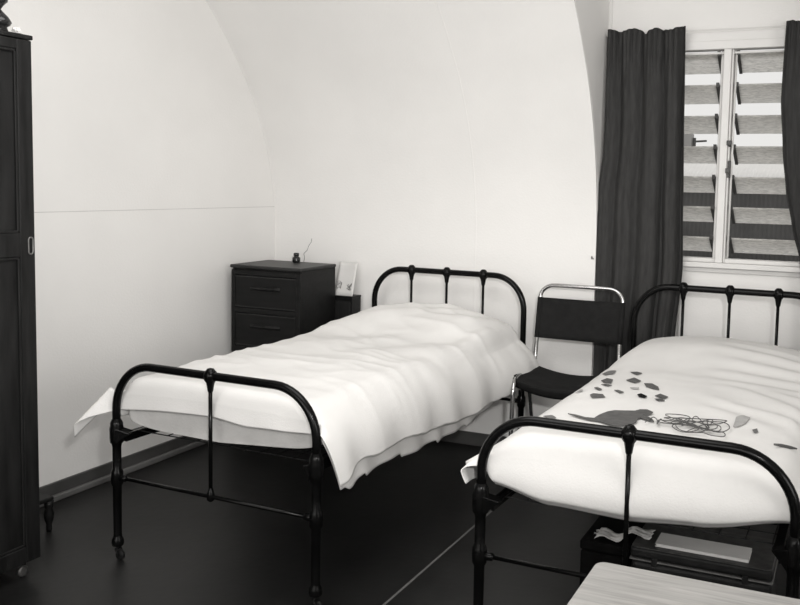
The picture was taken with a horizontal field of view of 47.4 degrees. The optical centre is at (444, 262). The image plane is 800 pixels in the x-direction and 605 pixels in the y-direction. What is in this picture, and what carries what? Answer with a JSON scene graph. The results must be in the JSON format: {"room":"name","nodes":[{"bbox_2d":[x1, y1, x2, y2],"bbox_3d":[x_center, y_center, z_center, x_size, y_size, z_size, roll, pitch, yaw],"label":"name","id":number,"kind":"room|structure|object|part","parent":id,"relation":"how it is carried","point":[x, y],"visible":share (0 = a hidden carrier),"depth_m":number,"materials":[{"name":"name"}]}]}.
{"room":"dormitory","nodes":[
{"label":"dormitory","id":0,"kind":"room"},
{"bbox_2d":[1,0,274,486],"bbox_3d":[-2.458,-0.197,2.483,0.080,2.780,7.179,3,5,24],"label":"wall","id":1,"kind":"structure","parent":0,"point":[137,105],"depth_m":4.43,"materials":[{"name":"white paint"}]},
{"bbox_2d":[39,436,207,507],"bbox_3d":[-2.458,1.152,2.523,0.030,0.085,6.862,3,5,24],"label":"baseboard","id":2,"kind":"structure","parent":1,"relation":"attached to","point":[80,478],"depth_m":4.39,"materials":[{"name":"paint"}]},
{"bbox_2d":[34,206,274,212],"bbox_3d":[-1.747,-0.218,3.966,0.001,0.004,3.460,3,5,24],"label":"trim","id":3,"kind":"structure","parent":1,"relation":"attached to","point":[266,206],"depth_m":4.54,"materials":[{"name":"white paint"}]},
{"bbox_2d":[206,0,275,212],"bbox_3d":[-1.402,-0.993,4.630,0.006,1.520,1.860,3,5,24],"label":"trim","id":4,"kind":"structure","parent":1,"relation":"attached to","point":[206,0],"depth_m":5.29,"materials":[{"name":"white paint"}]},
{"bbox_2d":[0,440,799,604],"bbox_3d":[0.249,1.377,1.379,6.122,0.060,7.179,3,5,24],"label":"floor","id":5,"kind":"structure","parent":0,"point":[378,533],"depth_m":3.71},
{"bbox_2d":[0,30,39,576],"bbox_3d":[-1.920,0.199,2.891,0.545,1.942,1.051,3,5,24],"label":"wardrobe","id":6,"kind":"object","parent":5,"relation":"on","point":[19,450],"visible":1,"depth_m":3.18,"materials":[{"name":"brown wood"}]},
{"bbox_2d":[0,0,11,30],"bbox_3d":[-1.528,-0.894,3.101,0.092,0.215,0.092,3,5,24],"label":"ornament","id":7,"kind":"object","parent":6,"relation":"on","point":[5,22],"visible":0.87,"depth_m":3.09,"materials":[{"name":"black glass"}]},
{"bbox_3d":[-1.570,-0.404,2.974,0.009,0.633,0.395,3,5,24],"label":"door panel","id":8,"kind":"part","parent":6,"relation":"part of","materials":[{"name":"brown wood"}]},
{"bbox_3d":[-1.562,-0.403,2.970,0.007,0.633,0.395,3,5,24],"label":"panel moulding","id":9,"kind":"part","parent":6,"relation":"part of","materials":[{"name":"brown wood"}]},
{"bbox_3d":[-1.589,0.516,3.053,0.009,1.047,0.395,3,5,24],"label":"door panel","id":10,"kind":"part","parent":6,"relation":"part of","materials":[{"name":"brown wood"}]},
{"bbox_3d":[-1.580,0.516,3.049,0.007,1.047,0.395,3,5,24],"label":"panel moulding","id":11,"kind":"part","parent":6,"relation":"part of","materials":[{"name":"brown wood"}]},
{"bbox_2d":[11,27,21,33],"bbox_3d":[-1.479,-0.800,3.137,0.033,0.023,0.036,1,5,-1],"label":"crumpled paper","id":12,"kind":"object","parent":6,"relation":"on","point":[14,29],"visible":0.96,"depth_m":3.13,"materials":[{"name":"white paper"}]},
{"bbox_2d":[39,493,53,531],"bbox_3d":[-1.755,1.035,3.694,0.238,0.146,0.226,3,5,24],"label":"footstool","id":13,"kind":"object","parent":5,"relation":"on","point":[47,500],"visible":0.34,"depth_m":3.72,"materials":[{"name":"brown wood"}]},
{"bbox_3d":[-1.628,1.043,3.739,0.042,0.128,0.041,3,5,24],"label":"leg","id":14,"kind":"part","parent":13,"relation":"part of","materials":[{"name":"brown wood"}]},
{"bbox_2d":[230,260,335,351],"bbox_3d":[-0.923,0.502,5.180,0.467,0.987,0.379,3,5,24],"label":"dresser","id":15,"kind":"object","parent":5,"relation":"on","point":[273,301],"visible":0.53,"depth_m":5.02,"materials":[{"name":"brown wood"}]},
{"bbox_3d":[-0.997,0.359,5.004,0.200,0.024,0.018,3,5,24],"label":"handle","id":16,"kind":"part","parent":15,"relation":"part of","materials":[{"name":"brown wood"}]},
{"bbox_3d":[-0.992,0.148,4.986,0.200,0.024,0.018,3,5,24],"label":"handle","id":17,"kind":"part","parent":15,"relation":"part of","materials":[{"name":"brown wood"}]},
{"bbox_3d":[-0.989,0.380,5.023,0.401,0.183,0.018,3,5,24],"label":"drawer","id":18,"kind":"part","parent":15,"relation":"part of","materials":[{"name":"brown wood"}]},
{"bbox_3d":[-0.985,0.168,5.005,0.401,0.178,0.018,3,5,24],"label":"drawer","id":19,"kind":"part","parent":15,"relation":"part of","materials":[{"name":"brown wood"}]},
{"bbox_2d":[292,253,299,262],"bbox_3d":[-0.860,-0.027,5.262,0.046,0.055,0.045,3,5,24],"label":"ink bottle","id":20,"kind":"object","parent":15,"relation":"on","point":[296,259],"visible":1,"depth_m":5.25,"materials":[{"name":"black glass"}]},
{"bbox_2d":[109,265,526,604],"bbox_3d":[-0.415,0.594,4.110,0.958,1.007,1.981,4,5,26],"label":"frame","id":21,"kind":"object","parent":5,"relation":"on","point":[314,469],"visible":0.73,"depth_m":3.29,"materials":[{"name":"black metal"}]},
{"bbox_3d":[-1.246,0.838,3.456,0.052,0.496,0.052,4,5,26],"label":"foot post","id":22,"kind":"part","parent":21,"relation":"part of","materials":[{"name":"black metal"}]},
{"bbox_3d":[-0.832,0.419,3.224,0.049,0.088,0.049,4,5,26],"label":"rail knob","id":23,"kind":"part","parent":21,"relation":"part of","materials":[{"name":"black metal"}]},
{"bbox_3d":[-0.836,0.627,3.242,0.014,0.429,0.014,4,5,26],"label":"foot rod","id":24,"kind":"part","parent":21,"relation":"part of","materials":[{"name":"black metal"}]},
{"bbox_3d":[-0.840,0.834,3.260,0.031,0.050,0.030,4,5,26],"label":"knob","id":25,"kind":"part","parent":21,"relation":"part of","materials":[{"name":"black metal"}]},
{"bbox_3d":[-0.840,0.841,3.260,0.900,0.027,0.027,4,5,26],"label":"foot rail","id":26,"kind":"part","parent":21,"relation":"part of","materials":[{"name":"black metal"}]},
{"bbox_3d":[-0.834,0.530,3.234,0.931,0.286,0.031,4,5,26],"label":"foot rail","id":27,"kind":"part","parent":21,"relation":"part of","materials":[{"name":"black metal"}]},
{"bbox_2d":[129,410,322,447],"bbox_3d":[-0.412,0.522,4.114,0.922,0.144,1.878,3,5,24],"label":"mattress","id":28,"kind":"object","parent":21,"relation":"on","point":[190,425],"visible":0.09,"depth_m":3.30,"materials":[{"name":"white fabric"}]},
{"bbox_2d":[121,402,492,489],"bbox_3d":[-0.399,0.509,4.086,0.999,0.422,1.910,3,5,24],"label":"undersheet","id":29,"kind":"object","parent":28,"relation":"on","point":[412,444],"visible":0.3,"depth_m":3.53,"materials":[{"name":"fabric"}]},
{"bbox_2d":[73,302,538,485],"bbox_3d":[-0.452,0.488,4.051,1.124,0.426,2.004,4,5,26],"label":"bedspread","id":30,"kind":"object","parent":29,"relation":"on","point":[375,378],"visible":0.93,"depth_m":3.67,"materials":[{"name":"white fabric"}]},
{"bbox_3d":[-0.435,0.887,3.068,0.052,0.496,0.052,4,5,26],"label":"foot post","id":31,"kind":"part","parent":21,"relation":"part of","materials":[{"name":"black metal"}]},
{"bbox_3d":[-0.184,0.058,5.031,0.049,0.088,0.049,4,5,26],"label":"rail knob","id":32,"kind":"part","parent":21,"relation":"part of","materials":[{"name":"black metal"}]},
{"bbox_3d":[-0.191,0.374,5.059,0.014,0.647,0.014,4,5,26],"label":"head rod","id":33,"kind":"part","parent":21,"relation":"part of","materials":[{"name":"black metal"}]},
{"bbox_3d":[0.004,0.386,4.965,0.014,0.647,0.014,4,5,26],"label":"head rod","id":34,"kind":"part","parent":21,"relation":"part of","materials":[{"name":"black metal"}]},
{"bbox_3d":[0.010,0.070,4.938,0.049,0.088,0.049,4,5,26],"label":"rail knob","id":35,"kind":"part","parent":21,"relation":"part of","materials":[{"name":"black metal"}]},
{"bbox_3d":[0.006,0.290,4.957,0.931,0.504,0.031,4,5,26],"label":"head rail","id":36,"kind":"part","parent":21,"relation":"part of","materials":[{"name":"black metal"}]},
{"bbox_3d":[0.199,0.398,4.872,0.014,0.647,0.014,4,5,26],"label":"head rod","id":37,"kind":"part","parent":21,"relation":"part of","materials":[{"name":"black metal"}]},
{"bbox_3d":[0.205,0.082,4.845,0.049,0.088,0.049,4,5,26],"label":"rail knob","id":38,"kind":"part","parent":21,"relation":"part of","materials":[{"name":"black metal"}]},
{"bbox_3d":[-0.003,0.709,4.993,0.900,0.027,0.027,4,5,26],"label":"head rail","id":39,"kind":"part","parent":21,"relation":"part of","materials":[{"name":"black metal"}]},
{"bbox_3d":[0.402,0.755,4.801,0.052,0.496,0.052,4,5,26],"label":"head post","id":40,"kind":"part","parent":21,"relation":"part of","materials":[{"name":"black metal"}]},
{"bbox_2d":[335,294,360,319],"bbox_3d":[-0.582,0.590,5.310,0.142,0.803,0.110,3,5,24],"label":"locker","id":41,"kind":"object","parent":5,"relation":"on","point":[345,306],"visible":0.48,"depth_m":5.23,"materials":[{"name":"brown wood"}]},
{"bbox_3d":[-0.603,0.584,5.264,0.121,0.723,0.010,3,5,24],"label":"door","id":42,"kind":"part","parent":41,"relation":"part of","materials":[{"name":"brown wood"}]},
{"bbox_2d":[335,261,357,295],"bbox_3d":[-0.569,0.094,5.256,0.120,0.193,0.066,3,5,24],"label":"picture card","id":43,"kind":"object","parent":41,"relation":"on","point":[345,283],"visible":1,"depth_m":5.25,"materials":[{"name":"white paper"}]},
{"bbox_2d":[383,511,491,604],"bbox_3d":[-0.828,1.290,1.784,0.010,0.001,6.842,3,5,24],"label":"trim","id":44,"kind":"structure","parent":5,"relation":"attached to","point":[488,513],"depth_m":3.48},
{"bbox_2d":[509,283,625,435],"bbox_3d":[0.595,0.605,4.476,0.468,0.947,0.486,3,5,24],"label":"chair","id":45,"kind":"object","parent":5,"relation":"on","point":[556,318],"visible":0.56,"depth_m":4.61,"materials":[{"name":"fabric"}]},
{"bbox_3d":[0.441,0.809,4.650,0.018,0.504,0.177,3,5,24],"label":"leg","id":46,"kind":"part","parent":45,"relation":"part of","materials":[{"name":"metal"}]},
{"bbox_3d":[0.595,0.576,4.473,0.460,0.067,0.320,3,5,24],"label":"seat","id":47,"kind":"part","parent":45,"relation":"part of","materials":[{"name":"fabric"}]},
{"bbox_3d":[0.685,0.296,4.638,0.459,0.211,0.057,3,5,24],"label":"backrest","id":48,"kind":"part","parent":45,"relation":"part of","materials":[{"name":"fabric"}]},
{"bbox_2d":[579,515,644,586],"bbox_3d":[0.674,1.079,3.486,0.180,0.190,0.526,3,5,24],"label":"trunk","id":49,"kind":"object","parent":5,"relation":"on","point":[599,549],"visible":0.38,"depth_m":3.27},
{"bbox_3d":[0.675,1.003,3.479,0.180,0.036,0.526,3,5,24],"label":"trunk lid","id":50,"kind":"part","parent":49,"relation":"part of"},
{"bbox_2d":[594,526,655,541],"bbox_3d":[0.645,0.976,3.274,0.215,0.047,0.099,3,5,24],"label":"newspaper","id":51,"kind":"object","parent":49,"relation":"on","point":[647,534],"visible":0.94,"depth_m":3.27,"materials":[{"name":"white paper"}]},
{"bbox_2d":[472,282,799,604],"bbox_3d":[0.930,0.676,3.463,0.958,1.007,1.981,3,5,25],"label":"frame","id":52,"kind":"object","parent":5,"relation":"on","point":[786,548],"visible":0.68,"depth_m":2.65,"materials":[{"name":"black metal"}]},
{"bbox_3d":[0.106,0.921,2.801,0.052,0.496,0.052,3,5,25],"label":"foot post","id":53,"kind":"part","parent":52,"relation":"part of","materials":[{"name":"black metal"}]},
{"bbox_3d":[0.513,0.924,2.609,0.900,0.027,0.027,3,5,25],"label":"foot rail","id":54,"kind":"part","parent":52,"relation":"part of","materials":[{"name":"black metal"}]},
{"bbox_3d":[0.518,0.710,2.591,0.014,0.429,0.014,3,5,25],"label":"foot rod","id":55,"kind":"part","parent":52,"relation":"part of","materials":[{"name":"black metal"}]},
{"bbox_3d":[0.522,0.502,2.573,0.049,0.088,0.049,3,5,25],"label":"rail knob","id":56,"kind":"part","parent":52,"relation":"part of","materials":[{"name":"black metal"}]},
{"bbox_2d":[461,336,799,527],"bbox_3d":[0.905,0.591,3.431,1.035,0.377,1.950,3,5,24],"label":"sheet","id":57,"kind":"object","parent":52,"relation":"on","point":[704,377],"visible":0.88,"depth_m":2.75,"materials":[{"name":"white fabric"}]},
{"bbox_2d":[590,393,604,397],"bbox_3d":[0.548,0.479,3.275,0.046,0.007,0.072,1,5,1],"label":"scrap","id":58,"kind":"object","parent":57,"relation":"on","point":[593,395],"visible":1,"depth_m":3.27,"materials":[{"name":"grey paper"}]},
{"bbox_2d":[601,378,612,382],"bbox_3d":[0.629,0.460,3.538,0.044,0.007,0.108,3,5,16],"label":"scrap","id":59,"kind":"object","parent":57,"relation":"on","point":[607,380],"visible":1,"depth_m":3.53,"materials":[{"name":"grey paper"}]},
{"bbox_2d":[603,370,615,374],"bbox_3d":[0.680,0.461,3.751,0.050,0.032,0.136,2,5,4],"label":"scrap","id":60,"kind":"object","parent":57,"relation":"on","point":[610,371],"visible":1,"depth_m":3.73,"materials":[{"name":"grey paper"}]},
{"bbox_2d":[568,409,653,425],"bbox_3d":[0.559,0.505,2.936,0.281,0.014,0.190,0,5,-8],"label":"cutout","id":61,"kind":"object","parent":57,"relation":"on","point":[614,417],"visible":1,"depth_m":2.94},
{"bbox_2d":[627,378,640,382],"bbox_3d":[0.733,0.459,3.531,0.050,0.004,0.099,0,5,-13],"label":"scrap","id":62,"kind":"object","parent":57,"relation":"on","point":[634,380],"visible":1,"depth_m":3.52,"materials":[{"name":"grey paper"}]},
{"bbox_2d":[644,383,658,389],"bbox_3d":[0.778,0.466,3.415,0.045,0.002,0.104,2,5,5],"label":"scrap","id":63,"kind":"object","parent":57,"relation":"on","point":[650,385],"visible":1,"depth_m":3.41,"materials":[{"name":"grey paper"}]},
{"bbox_2d":[655,394,667,398],"bbox_3d":[0.776,0.480,3.256,0.036,0.002,0.072,-1,5,-21],"label":"scrap","id":64,"kind":"object","parent":57,"relation":"on","point":[658,395],"visible":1,"depth_m":3.25,"materials":[{"name":"grey paper"}]},
{"bbox_2d":[645,414,729,436],"bbox_3d":[0.766,0.508,2.864,0.247,0.013,0.223,3,5,24],"label":"cord","id":65,"kind":"object","parent":57,"relation":"on","point":[679,421],"visible":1,"depth_m":2.86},
{"bbox_2d":[733,415,749,426],"bbox_3d":[0.959,0.513,2.939,0.042,0.009,0.152,3,5,24],"label":"scrap","id":66,"kind":"object","parent":57,"relation":"on","point":[740,420],"visible":1,"depth_m":2.94,"materials":[{"name":"white paper"}]},
{"bbox_2d":[774,443,796,448],"bbox_3d":[1.019,0.551,2.721,0.095,0.029,0.010,-1,5,-27],"label":"tool","id":67,"kind":"object","parent":57,"relation":"on","point":[775,444],"visible":1,"depth_m":2.72,"materials":[{"name":"metal"}]},
{"bbox_3d":[0.520,0.614,2.583,0.931,0.286,0.031,3,5,25],"label":"foot rail","id":68,"kind":"part","parent":52,"relation":"part of","materials":[{"name":"black metal"}]},
{"bbox_3d":[1.145,0.457,4.413,0.014,0.647,0.014,3,5,25],"label":"head rod","id":69,"kind":"part","parent":52,"relation":"part of","materials":[{"name":"black metal"}]},
{"bbox_3d":[1.151,0.141,4.386,0.049,0.088,0.049,3,5,25],"label":"rail knob","id":70,"kind":"part","parent":52,"relation":"part of","materials":[{"name":"black metal"}]},
{"bbox_3d":[1.342,0.372,4.314,0.931,0.504,0.031,3,5,25],"label":"head rail","id":71,"kind":"part","parent":52,"relation":"part of","materials":[{"name":"black metal"}]},
{"bbox_3d":[1.340,0.469,4.322,0.014,0.647,0.014,3,5,25],"label":"head rod","id":72,"kind":"part","parent":52,"relation":"part of","materials":[{"name":"black metal"}]},
{"bbox_3d":[1.347,0.152,4.295,0.049,0.088,0.049,3,5,25],"label":"rail knob","id":73,"kind":"part","parent":52,"relation":"part of","materials":[{"name":"black metal"}]},
{"bbox_3d":[1.536,0.480,4.231,0.014,0.647,0.014,3,5,25],"label":"head rod","id":74,"kind":"part","parent":52,"relation":"part of","materials":[{"name":"black metal"}]},
{"bbox_3d":[1.542,0.164,4.204,0.049,0.088,0.049,3,5,25],"label":"rail knob","id":75,"kind":"part","parent":52,"relation":"part of","materials":[{"name":"black metal"}]},
{"bbox_3d":[0.920,0.970,2.421,0.052,0.496,0.052,3,5,25],"label":"foot post","id":76,"kind":"part","parent":52,"relation":"part of","materials":[{"name":"black metal"}]},
{"bbox_2d":[567,562,799,604],"bbox_3d":[0.565,1.002,1.381,0.888,0.700,0.695,3,5,24],"label":"table","id":77,"kind":"object","parent":5,"relation":"on","point":[606,583],"visible":1,"depth_m":1.71,"materials":[{"name":"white wood"}]},
{"bbox_2d":[629,523,777,594],"bbox_3d":[0.911,1.096,3.196,0.472,0.216,0.319,3,5,24],"label":"suitcase","id":78,"kind":"object","parent":5,"relation":"on","point":[760,574],"visible":0.59,"depth_m":3.10,"materials":[{"name":"black leather"}]},
{"bbox_2d":[655,532,751,562],"bbox_3d":[0.893,0.985,3.143,0.310,0.011,0.110,3,5,24],"label":"folder","id":79,"kind":"object","parent":78,"relation":"on","point":[669,541],"visible":1,"depth_m":3.13,"materials":[{"name":"white paper"}]},
{"bbox_3d":[0.917,1.008,3.200,0.470,0.041,0.290,3,5,24],"label":"case lid","id":80,"kind":"part","parent":78,"relation":"part of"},
{"bbox_2d":[207,0,597,436],"bbox_3d":[-0.495,-0.333,4.294,2.002,2.820,1.904,3,5,24],"label":"wall","id":81,"kind":"structure","parent":0,"point":[360,105],"depth_m":4.90,"materials":[{"name":"white paint"}]},
{"bbox_2d":[435,0,476,431],"bbox_3d":[-0.210,-0.295,4.146,0.010,2.780,1.864,3,5,24],"label":"trim","id":82,"kind":"structure","parent":81,"relation":"attached to","point":[435,0],"depth_m":4.90,"materials":[{"name":"white paint"}]},
{"bbox_2d":[440,430,506,446],"bbox_3d":[-0.138,0.972,5.226,1.972,0.075,0.014,3,5,24],"label":"baseboard","id":83,"kind":"structure","parent":81,"relation":"attached to","point":[461,437],"depth_m":5.10,"materials":[{"name":"paint"}]},
{"bbox_2d":[575,0,609,375],"bbox_3d":[0.420,-0.276,3.953,0.051,2.800,2.029,3,5,24],"label":"wall","id":84,"kind":"structure","parent":0,"point":[593,15],"depth_m":4.58,"materials":[{"name":"white paint"}]},
{"bbox_2d":[609,0,799,350],"bbox_3d":[1.461,-0.298,4.573,1.340,2.780,0.082,3,5,24],"label":"wall","id":85,"kind":"structure","parent":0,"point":[753,318],"depth_m":4.56,"materials":[{"name":"white paint"}]},
{"bbox_2d":[607,25,785,36],"bbox_3d":[1.452,-1.140,4.441,1.330,0.024,0.066,3,5,24],"label":"wire","id":86,"kind":"object","parent":85,"relation":"attached to","point":[784,25],"visible":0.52,"depth_m":4.44,"materials":[{"name":"white paint"}]},
{"bbox_2d":[594,26,685,375],"bbox_3d":[0.998,-0.163,4.655,0.445,2.039,0.095,3,5,24],"label":"curtain","id":87,"kind":"object","parent":86,"relation":"hanging from","point":[639,244],"visible":0.73,"depth_m":4.62,"materials":[{"name":"fabric"}]},
{"bbox_2d":[781,20,799,260],"bbox_3d":[1.785,-0.118,4.305,0.428,2.040,0.090,3,5,24],"label":"curtain","id":88,"kind":"object","parent":86,"relation":"hanging from","point":[790,91],"visible":1,"depth_m":4.33,"materials":[{"name":"fabric"}]},
{"bbox_2d":[683,28,799,276],"bbox_3d":[1.431,-0.547,4.596,1.160,1.200,0.210,3,5,24],"label":"window","id":89,"kind":"structure","parent":85,"relation":"attached to","point":[724,93],"depth_m":4.56,"materials":[{"name":"white paint"}]},
{"bbox_2d":[684,134,706,145],"bbox_3d":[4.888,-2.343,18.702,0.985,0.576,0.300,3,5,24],"label":"window latch","id":90,"kind":"object","parent":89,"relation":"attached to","point":[689,140],"depth_m":18.49,"materials":[{"name":"metal"}]},
{"bbox_3d":[1.180,-0.103,4.779,0.439,0.083,0.145,3,5,24],"label":"louvre blade","id":91,"kind":"part","parent":89,"relation":"part of","materials":[{"name":"clear glass"}]},
{"bbox_3d":[1.183,-0.257,4.766,0.439,0.083,0.145,3,5,24],"label":"louvre blade","id":92,"kind":"part","parent":89,"relation":"part of","materials":[{"name":"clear glass"}]},
{"bbox_3d":[1.186,-0.408,4.753,0.439,0.083,0.145,3,5,24],"label":"louvre blade","id":93,"kind":"part","parent":89,"relation":"part of","materials":[{"name":"clear glass"}]},
{"bbox_3d":[1.189,-0.560,4.740,0.439,0.083,0.145,3,5,24],"label":"louvre blade","id":94,"kind":"part","parent":89,"relation":"part of","materials":[{"name":"clear glass"}]},
{"bbox_3d":[1.192,-0.712,4.727,0.439,0.083,0.145,3,5,24],"label":"louvre blade","id":95,"kind":"part","parent":89,"relation":"part of","materials":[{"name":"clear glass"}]},
{"bbox_3d":[1.195,-0.866,4.714,0.439,0.083,0.145,3,5,24],"label":"louvre blade","id":96,"kind":"part","parent":89,"relation":"part of","materials":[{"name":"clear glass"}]},
{"bbox_3d":[1.198,-1.019,4.701,0.439,0.083,0.145,3,5,24],"label":"louvre blade","id":97,"kind":"part","parent":89,"relation":"part of","materials":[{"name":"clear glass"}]},
{"bbox_3d":[1.408,-0.463,4.520,0.022,0.085,0.042,3,5,24],"label":"lever","id":98,"kind":"part","parent":89,"relation":"part of","materials":[{"name":"metal"}]},
{"bbox_3d":[1.410,-0.589,4.509,0.022,0.032,0.042,3,5,24],"label":"lever","id":99,"kind":"part","parent":89,"relation":"part of","materials":[{"name":"metal"}]},
{"bbox_3d":[1.432,-0.526,4.534,0.009,1.000,0.009,1,5,2],"label":"operating rod","id":100,"kind":"part","parent":89,"relation":"part of","materials":[{"name":"white paint"}]},
{"bbox_3d":[1.387,0.030,4.572,1.160,0.052,0.051,3,5,24],"label":"sill","id":101,"kind":"part","parent":89,"relation":"part of","materials":[{"name":"white paint"}]},
{"bbox_3d":[1.687,-0.530,4.517,0.467,0.083,0.145,3,5,24],"label":"louvre blade","id":102,"kind":"part","parent":89,"relation":"part of","materials":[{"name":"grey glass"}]},
{"bbox_3d":[1.690,-0.683,4.504,0.467,0.083,0.145,3,5,24],"label":"louvre blade","id":103,"kind":"part","parent":89,"relation":"part of","materials":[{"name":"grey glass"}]},
{"bbox_3d":[1.684,-0.379,4.530,0.467,0.083,0.145,3,5,24],"label":"louvre blade","id":104,"kind":"part","parent":89,"relation":"part of","materials":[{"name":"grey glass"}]},
{"bbox_3d":[1.694,-0.836,4.491,0.467,0.083,0.145,3,5,24],"label":"louvre blade","id":105,"kind":"part","parent":89,"relation":"part of","materials":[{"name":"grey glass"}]},
{"bbox_3d":[1.697,-0.990,4.477,0.467,0.083,0.145,3,5,24],"label":"louvre blade","id":106,"kind":"part","parent":89,"relation":"part of","materials":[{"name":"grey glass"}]},
{"bbox_3d":[1.681,-0.228,4.543,0.467,0.083,0.145,3,5,24],"label":"louvre blade","id":107,"kind":"part","parent":89,"relation":"part of","materials":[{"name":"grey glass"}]},
{"bbox_3d":[1.678,-0.074,4.556,0.467,0.083,0.145,3,5,24],"label":"louvre blade","id":108,"kind":"part","parent":89,"relation":"part of","materials":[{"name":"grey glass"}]},
{"label":"outside","id":109,"kind":"structure","parent":0,"visible":0},
{"bbox_3d":[13.828,-0.180,30.831,55.000,0.050,57.700,3,5,24],"label":"ground","id":110,"kind":"structure","parent":109,"visible":0},
{"bbox_2d":[683,134,799,261],"bbox_3d":[6.214,-0.997,19.122,13.408,3.276,5.132,3,5,24],"label":"building","id":111,"kind":"structure","parent":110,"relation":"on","point":[690,228],"depth_m":16.89,"materials":[{"name":"metal"}]}
]}

